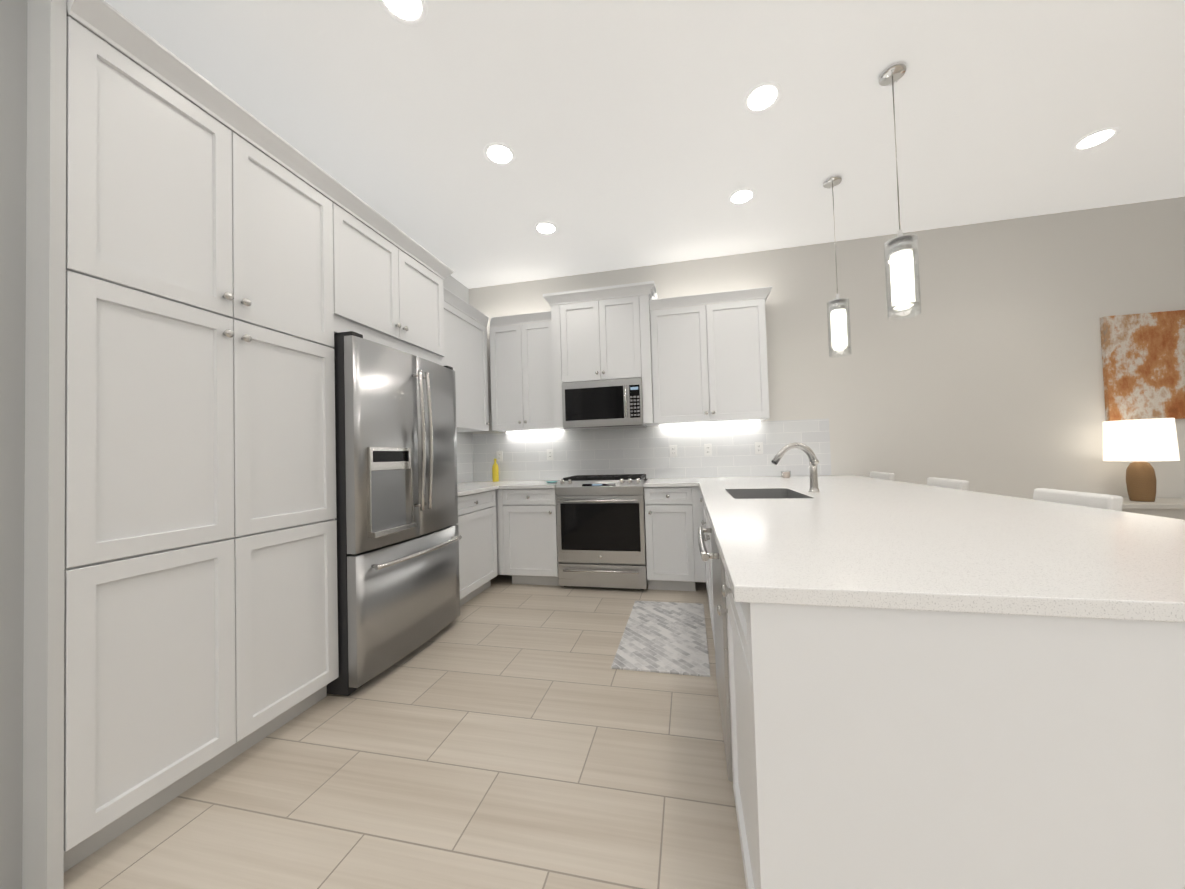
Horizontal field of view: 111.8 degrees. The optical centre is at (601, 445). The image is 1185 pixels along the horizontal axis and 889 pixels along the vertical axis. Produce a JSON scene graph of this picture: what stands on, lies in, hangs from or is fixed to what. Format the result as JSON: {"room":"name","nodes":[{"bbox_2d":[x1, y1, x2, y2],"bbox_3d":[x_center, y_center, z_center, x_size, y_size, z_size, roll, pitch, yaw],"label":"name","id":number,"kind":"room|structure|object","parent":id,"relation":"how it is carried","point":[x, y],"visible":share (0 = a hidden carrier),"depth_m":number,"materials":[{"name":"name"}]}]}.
{"room":"kitchen","nodes":[
{"label":"kitchen","id":0,"kind":"room"},
{"bbox_2d":[0,0,66,888],"bbox_3d":[-2.305,-0.331,-0.948,0.618,3.080,4.422,-2,-1,12],"label":"wall","id":1,"kind":"structure","parent":0,"point":[33,40],"depth_m":1.12,"materials":[{"name":"grey paint"}]},
{"bbox_2d":[64,575,745,888],"bbox_3d":[1.262,1.176,-0.082,7.720,0.100,8.080,-2,-1,12],"label":"floor","id":2,"kind":"structure","parent":0,"point":[502,732],"depth_m":1.45,"materials":[{"name":"tile"}]},
{"bbox_2d":[64,0,339,871],"bbox_3d":[-1.733,-0.034,1.644,0.617,2.580,0.894,-2,-1,12],"label":"tall cabinet","id":3,"kind":"object","parent":2,"relation":"on","point":[232,266],"depth_m":1.41,"materials":[{"name":"white wood"}]},
{"bbox_2d":[327,331,461,695],"bbox_3d":[-1.428,0.352,2.504,0.802,1.834,0.909,-2,-1,12],"label":"refrigerator","id":4,"kind":"object","parent":2,"relation":"on","point":[398,580],"visible":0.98,"depth_m":2.21,"materials":[{"name":"grey metal"}]},
{"bbox_2d":[454,490,496,605],"bbox_3d":[-1.317,0.842,3.353,0.648,0.890,0.764,-2,-1,12],"label":"base cabinet","id":5,"kind":"object","parent":2,"relation":"on","point":[476,523],"visible":0.42,"depth_m":3.32,"materials":[{"name":"white wood"}]},
{"bbox_2d":[495,488,559,585],"bbox_3d":[-0.911,0.845,3.975,1.179,0.890,0.678,-2,-1,12],"label":"base cabinet","id":6,"kind":"object","parent":2,"relation":"on","point":[526,533],"visible":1,"depth_m":3.62,"materials":[{"name":"white wood"}]},
{"bbox_2d":[555,474,648,589],"bbox_3d":[0.038,0.770,3.722,0.779,0.971,0.656,-2,-1,12],"label":"range","id":7,"kind":"object","parent":2,"relation":"on","point":[601,536],"visible":0.96,"depth_m":3.46,"materials":[{"name":"silver metal"}]},
{"bbox_2d":[611,601,709,676],"bbox_3d":[0.412,1.212,2.625,0.525,0.012,1.010,-2,-1,12],"label":"kitchen mat","id":8,"kind":"object","parent":2,"relation":"on","point":[665,637],"visible":1,"depth_m":2.47,"materials":[{"name":"fabric"}]},
{"bbox_2d":[644,486,705,590],"bbox_3d":[0.677,0.790,3.632,0.500,0.890,0.678,-2,-1,12],"label":"base cabinet","id":9,"kind":"object","parent":2,"relation":"on","point":[674,517],"visible":1,"depth_m":3.35,"materials":[{"name":"white wood"}]},
{"bbox_2d":[700,498,707,593],"bbox_3d":[1.195,0.756,2.874,0.870,0.890,0.474,-2,-1,12],"label":"base cabinet","id":10,"kind":"object","parent":2,"relation":"on","point":[701,499],"depth_m":3.04,"materials":[{"name":"white wood"}]},
{"bbox_2d":[704,504,714,646],"bbox_3d":[1.051,0.744,2.213,0.870,0.890,0.880,-2,-1,12],"label":"base cabinet","id":11,"kind":"object","parent":2,"relation":"on","point":[708,564],"depth_m":2.67,"materials":[{"name":"white wood"}]},
{"bbox_2d":[708,517,719,645],"bbox_3d":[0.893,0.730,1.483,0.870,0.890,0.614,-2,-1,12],"label":"base cabinet","id":12,"kind":"object","parent":2,"relation":"on","point":[709,524],"depth_m":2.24,"materials":[{"name":"white wood"}]},
{"bbox_2d":[698,527,732,781],"bbox_3d":[0.722,0.738,1.520,0.672,0.886,0.601,-2,-1,12],"label":"dishwasher","id":13,"kind":"object","parent":2,"relation":"on","point":[721,639],"visible":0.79,"depth_m":1.38,"materials":[{"name":"grey metal"}]},
{"bbox_2d":[870,471,894,480],"bbox_3d":[2.080,0.704,3.281,0.456,0.963,0.405,-2,-1,12],"label":"stool","id":14,"kind":"object","parent":2,"relation":"on","point":[883,475],"visible":0.15,"depth_m":3.19,"materials":[{"name":"white fabric"}]},
{"bbox_2d":[927,477,968,490],"bbox_3d":[1.902,0.689,2.460,0.456,0.963,0.405,-2,-1,12],"label":"stool","id":15,"kind":"object","parent":2,"relation":"on","point":[950,483],"visible":0.12,"depth_m":2.37,"materials":[{"name":"white fabric"}]},
{"bbox_2d":[720,572,1184,888],"bbox_3d":[0.778,0.719,0.904,0.890,0.890,0.566,-2,-1,12],"label":"base cabinet","id":16,"kind":"object","parent":2,"relation":"on","point":[875,748],"depth_m":0.66,"materials":[{"name":"white wood"}]},
{"bbox_2d":[458,475,1184,621],"bbox_3d":[0.079,0.318,2.441,3.797,0.030,3.275,-2,-1,12],"label":"countertop","id":17,"kind":"structure","parent":16,"relation":"on","point":[851,541],"depth_m":0.94,"materials":[{"name":"white stone"}]},
{"bbox_2d":[492,459,790,482],"bbox_3d":[0.226,0.209,3.812,2.945,0.246,0.430,-2,-1,12],"label":"prop","id":18,"kind":"object","parent":17,"relation":"on","point":[495,473],"visible":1,"depth_m":4.26,"materials":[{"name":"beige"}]},
{"bbox_2d":[725,489,810,498],"bbox_3d":[0.946,0.406,2.334,0.382,0.257,0.597,-2,-1,12],"label":"sink bowl","id":19,"kind":"object","parent":17,"relation":"in","point":[758,493],"visible":0.08,"depth_m":2.62,"materials":[{"name":"silver metal"}]},
{"bbox_2d":[771,442,819,491],"bbox_3d":[1.109,0.124,2.303,0.264,0.289,0.102,-2,-1,12],"label":"faucet","id":20,"kind":"object","parent":17,"relation":"on","point":[812,458],"visible":1,"depth_m":2.29,"materials":[{"name":"silver metal"}]},
{"bbox_2d":[1033,488,1122,510],"bbox_3d":[1.729,0.674,1.659,0.456,0.963,0.405,-2,-1,12],"label":"stool","id":21,"kind":"object","parent":2,"relation":"on","point":[1104,501],"visible":0.19,"depth_m":1.58,"materials":[{"name":"white fabric"}]},
{"bbox_2d":[1122,498,1184,519],"bbox_3d":[4.339,0.760,2.974,1.070,0.700,0.380,-2,-1,12],"label":"console table","id":22,"kind":"object","parent":2,"relation":"on","point":[1169,507],"visible":0.06,"depth_m":2.89,"materials":[{"name":"grey paint"}]},
{"bbox_2d":[1103,418,1179,501],"bbox_3d":[4.080,0.112,3.042,0.350,0.615,0.350,-2,-1,12],"label":"table lamp","id":23,"kind":"object","parent":22,"relation":"on","point":[1139,442],"visible":1,"depth_m":2.97,"materials":[{"name":"white fabric"}]},
{"bbox_2d":[434,273,472,482],"bbox_3d":[-2.430,-0.288,0.643,0.300,3.080,7.880,-2,-1,12],"label":"wall","id":24,"kind":"structure","parent":0,"point":[453,285],"depth_m":4.27,"materials":[{"name":"white paint"}]},
{"bbox_2d":[336,184,447,365],"bbox_3d":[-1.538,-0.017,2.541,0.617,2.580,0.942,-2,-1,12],"label":"upper cabinet","id":25,"kind":"object","parent":24,"relation":"attached to","point":[391,294],"depth_m":2.41,"materials":[{"name":"white wood"}]},
{"bbox_2d":[456,433,471,482],"bbox_3d":[-1.589,0.121,3.741,0.007,0.522,1.380,-2,-1,12],"label":"backsplash","id":26,"kind":"structure","parent":24,"relation":"attached to","point":[464,441],"depth_m":4.28,"materials":[{"name":"tile"}]},
{"bbox_2d":[443,287,489,431],"bbox_3d":[-1.433,-0.719,3.570,0.437,1.132,1.084,-2,-1,12],"label":"upper cabinet","id":27,"kind":"object","parent":24,"relation":"attached to","point":[465,342],"visible":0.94,"depth_m":3.71,"materials":[{"name":"white wood"}]},
{"bbox_2d":[104,0,1184,288],"bbox_3d":[1.168,-2.002,-0.003,7.720,0.100,8.080,-2,-1,12],"label":"ceiling","id":28,"kind":"structure","parent":0,"point":[632,132],"depth_m":2.26,"materials":[{"name":"white paint"}]},
{"bbox_2d":[378,0,426,25],"bbox_3d":[-0.830,-1.849,1.666,0.184,0.006,0.193,-1,-2,-21],"label":"recessed light","id":29,"kind":"object","parent":28,"relation":"in","point":[406,12],"depth_m":1.70,"materials":[{"name":"white paint"}]},
{"bbox_2d":[484,142,514,165],"bbox_3d":[-0.644,-1.833,2.525,0.184,0.006,0.193,-1,-2,-21],"label":"recessed light","id":30,"kind":"object","parent":28,"relation":"in","point":[502,154],"depth_m":2.52,"materials":[{"name":"white paint"}]},
{"bbox_2d":[534,222,557,234],"bbox_3d":[-0.470,-1.818,3.357,0.184,0.006,0.193,-1,-2,-21],"label":"recessed light","id":31,"kind":"object","parent":28,"relation":"in","point":[544,228],"depth_m":3.36,"materials":[{"name":"white paint"}]},
{"bbox_2d":[728,188,755,204],"bbox_3d":[1.053,-1.871,3.018,0.193,0.006,0.184,-1,-2,-21],"label":"recessed light","id":32,"kind":"object","parent":28,"relation":"in","point":[742,196],"depth_m":3.01,"materials":[{"name":"white paint"}]},
{"bbox_2d":[743,81,781,113],"bbox_3d":[0.871,-1.886,2.178,0.184,0.006,0.193,-1,-2,-21],"label":"recessed light","id":33,"kind":"object","parent":28,"relation":"in","point":[762,97],"depth_m":2.17,"materials":[{"name":"white paint"}]},
{"bbox_2d":[823,175,851,357],"bbox_3d":[1.667,-1.268,2.853,0.138,1.255,0.138,-2,-1,12],"label":"pendant light","id":34,"kind":"object","parent":28,"relation":"hanging from","point":[837,309],"visible":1,"depth_m":2.82,"materials":[{"name":"white glass"}]},
{"bbox_2d":[878,61,920,319],"bbox_3d":[1.506,-1.283,2.039,0.138,1.255,0.138,-2,-1,12],"label":"pendant light","id":35,"kind":"object","parent":28,"relation":"hanging from","point":[902,251],"visible":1,"depth_m":2.01,"materials":[{"name":"white glass"}]},
{"bbox_2d":[1072,127,1119,151],"bbox_3d":[3.133,-1.944,2.550,0.184,0.006,0.189,-1,-2,-21],"label":"recessed light","id":36,"kind":"object","parent":28,"relation":"in","point":[1097,138],"depth_m":2.54,"materials":[{"name":"white paint"}]},
{"bbox_2d":[469,197,1184,498],"bbox_3d":[2.044,-0.343,3.784,7.720,3.080,0.150,-2,-1,12],"label":"wall","id":37,"kind":"structure","parent":0,"point":[982,372],"depth_m":3.47,"materials":[{"name":"white paint"}]},
{"bbox_2d":[489,311,564,433],"bbox_3d":[-0.767,-0.717,4.124,0.686,1.148,0.382,-2,-1,12],"label":"upper cabinet","id":38,"kind":"object","parent":37,"relation":"attached to","point":[521,367],"visible":0.96,"depth_m":3.99,"materials":[{"name":"white wood"}]},
{"bbox_2d":[543,281,657,429],"bbox_3d":[0.019,-0.824,3.917,1.060,1.272,0.457,-2,-1,12],"label":"upper cabinet","id":39,"kind":"object","parent":37,"relation":"attached to","point":[608,338],"visible":1,"depth_m":3.75,"materials":[{"name":"white wood"}]},
{"bbox_2d":[562,378,646,430],"bbox_3d":[0.031,-0.388,3.901,0.762,0.431,0.450,-2,-1,12],"label":"over-the-range microwave","id":40,"kind":"object","parent":39,"relation":"attached to","point":[604,404],"visible":1,"depth_m":3.73,"materials":[{"name":"silver metal"}]},
{"bbox_2d":[472,418,830,480],"bbox_3d":[0.329,0.072,4.066,3.619,0.522,0.008,-2,-1,12],"label":"backsplash","id":41,"kind":"structure","parent":37,"relation":"attached to","point":[646,451],"depth_m":4.01,"materials":[{"name":"tile"}]},
{"bbox_2d":[496,451,502,461],"bbox_3d":[-1.117,0.116,4.372,0.072,0.116,0.006,-2,-1,12],"label":"electrical outlet plate","id":42,"kind":"object","parent":41,"relation":"attached to","point":[499,454],"depth_m":4.37,"materials":[{"name":"white plastic"}]},
{"bbox_2d":[547,449,552,459],"bbox_3d":[-0.551,0.096,4.250,0.072,0.116,0.006,-2,-1,12],"label":"electrical outlet plate","id":43,"kind":"object","parent":41,"relation":"attached to","point":[549,451],"depth_m":4.25,"materials":[{"name":"white plastic"}]},
{"bbox_2d":[669,445,676,456],"bbox_3d":[0.708,0.052,3.978,0.072,0.116,0.006,-2,-1,12],"label":"electrical outlet plate","id":44,"kind":"object","parent":41,"relation":"attached to","point":[673,448],"depth_m":3.98,"materials":[{"name":"white plastic"}]},
{"bbox_2d":[704,444,711,455],"bbox_3d":[1.033,0.041,3.907,0.072,0.116,0.006,-2,-1,12],"label":"electrical outlet plate","id":45,"kind":"object","parent":41,"relation":"attached to","point":[707,449],"depth_m":3.91,"materials":[{"name":"white plastic"}]},
{"bbox_2d":[755,442,762,453],"bbox_3d":[1.491,0.025,3.808,0.072,0.116,0.006,-2,-1,12],"label":"electrical outlet plate","id":46,"kind":"object","parent":41,"relation":"attached to","point":[758,445],"depth_m":3.81,"materials":[{"name":"white plastic"}]},
{"bbox_2d":[649,286,772,426],"bbox_3d":[1.010,-0.779,3.740,1.063,1.148,0.382,-2,-1,12],"label":"upper cabinet","id":47,"kind":"object","parent":37,"relation":"attached to","point":[709,364],"visible":1,"depth_m":3.61,"materials":[{"name":"white wood"}]},
{"bbox_2d":[1100,310,1184,420],"bbox_3d":[4.470,-0.635,3.167,0.800,0.850,0.033,-2,-1,12],"label":"picture","id":48,"kind":"object","parent":37,"relation":"attached to","point":[1143,359],"visible":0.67,"depth_m":3.19,"materials":[{"name":"paper"}]}
]}

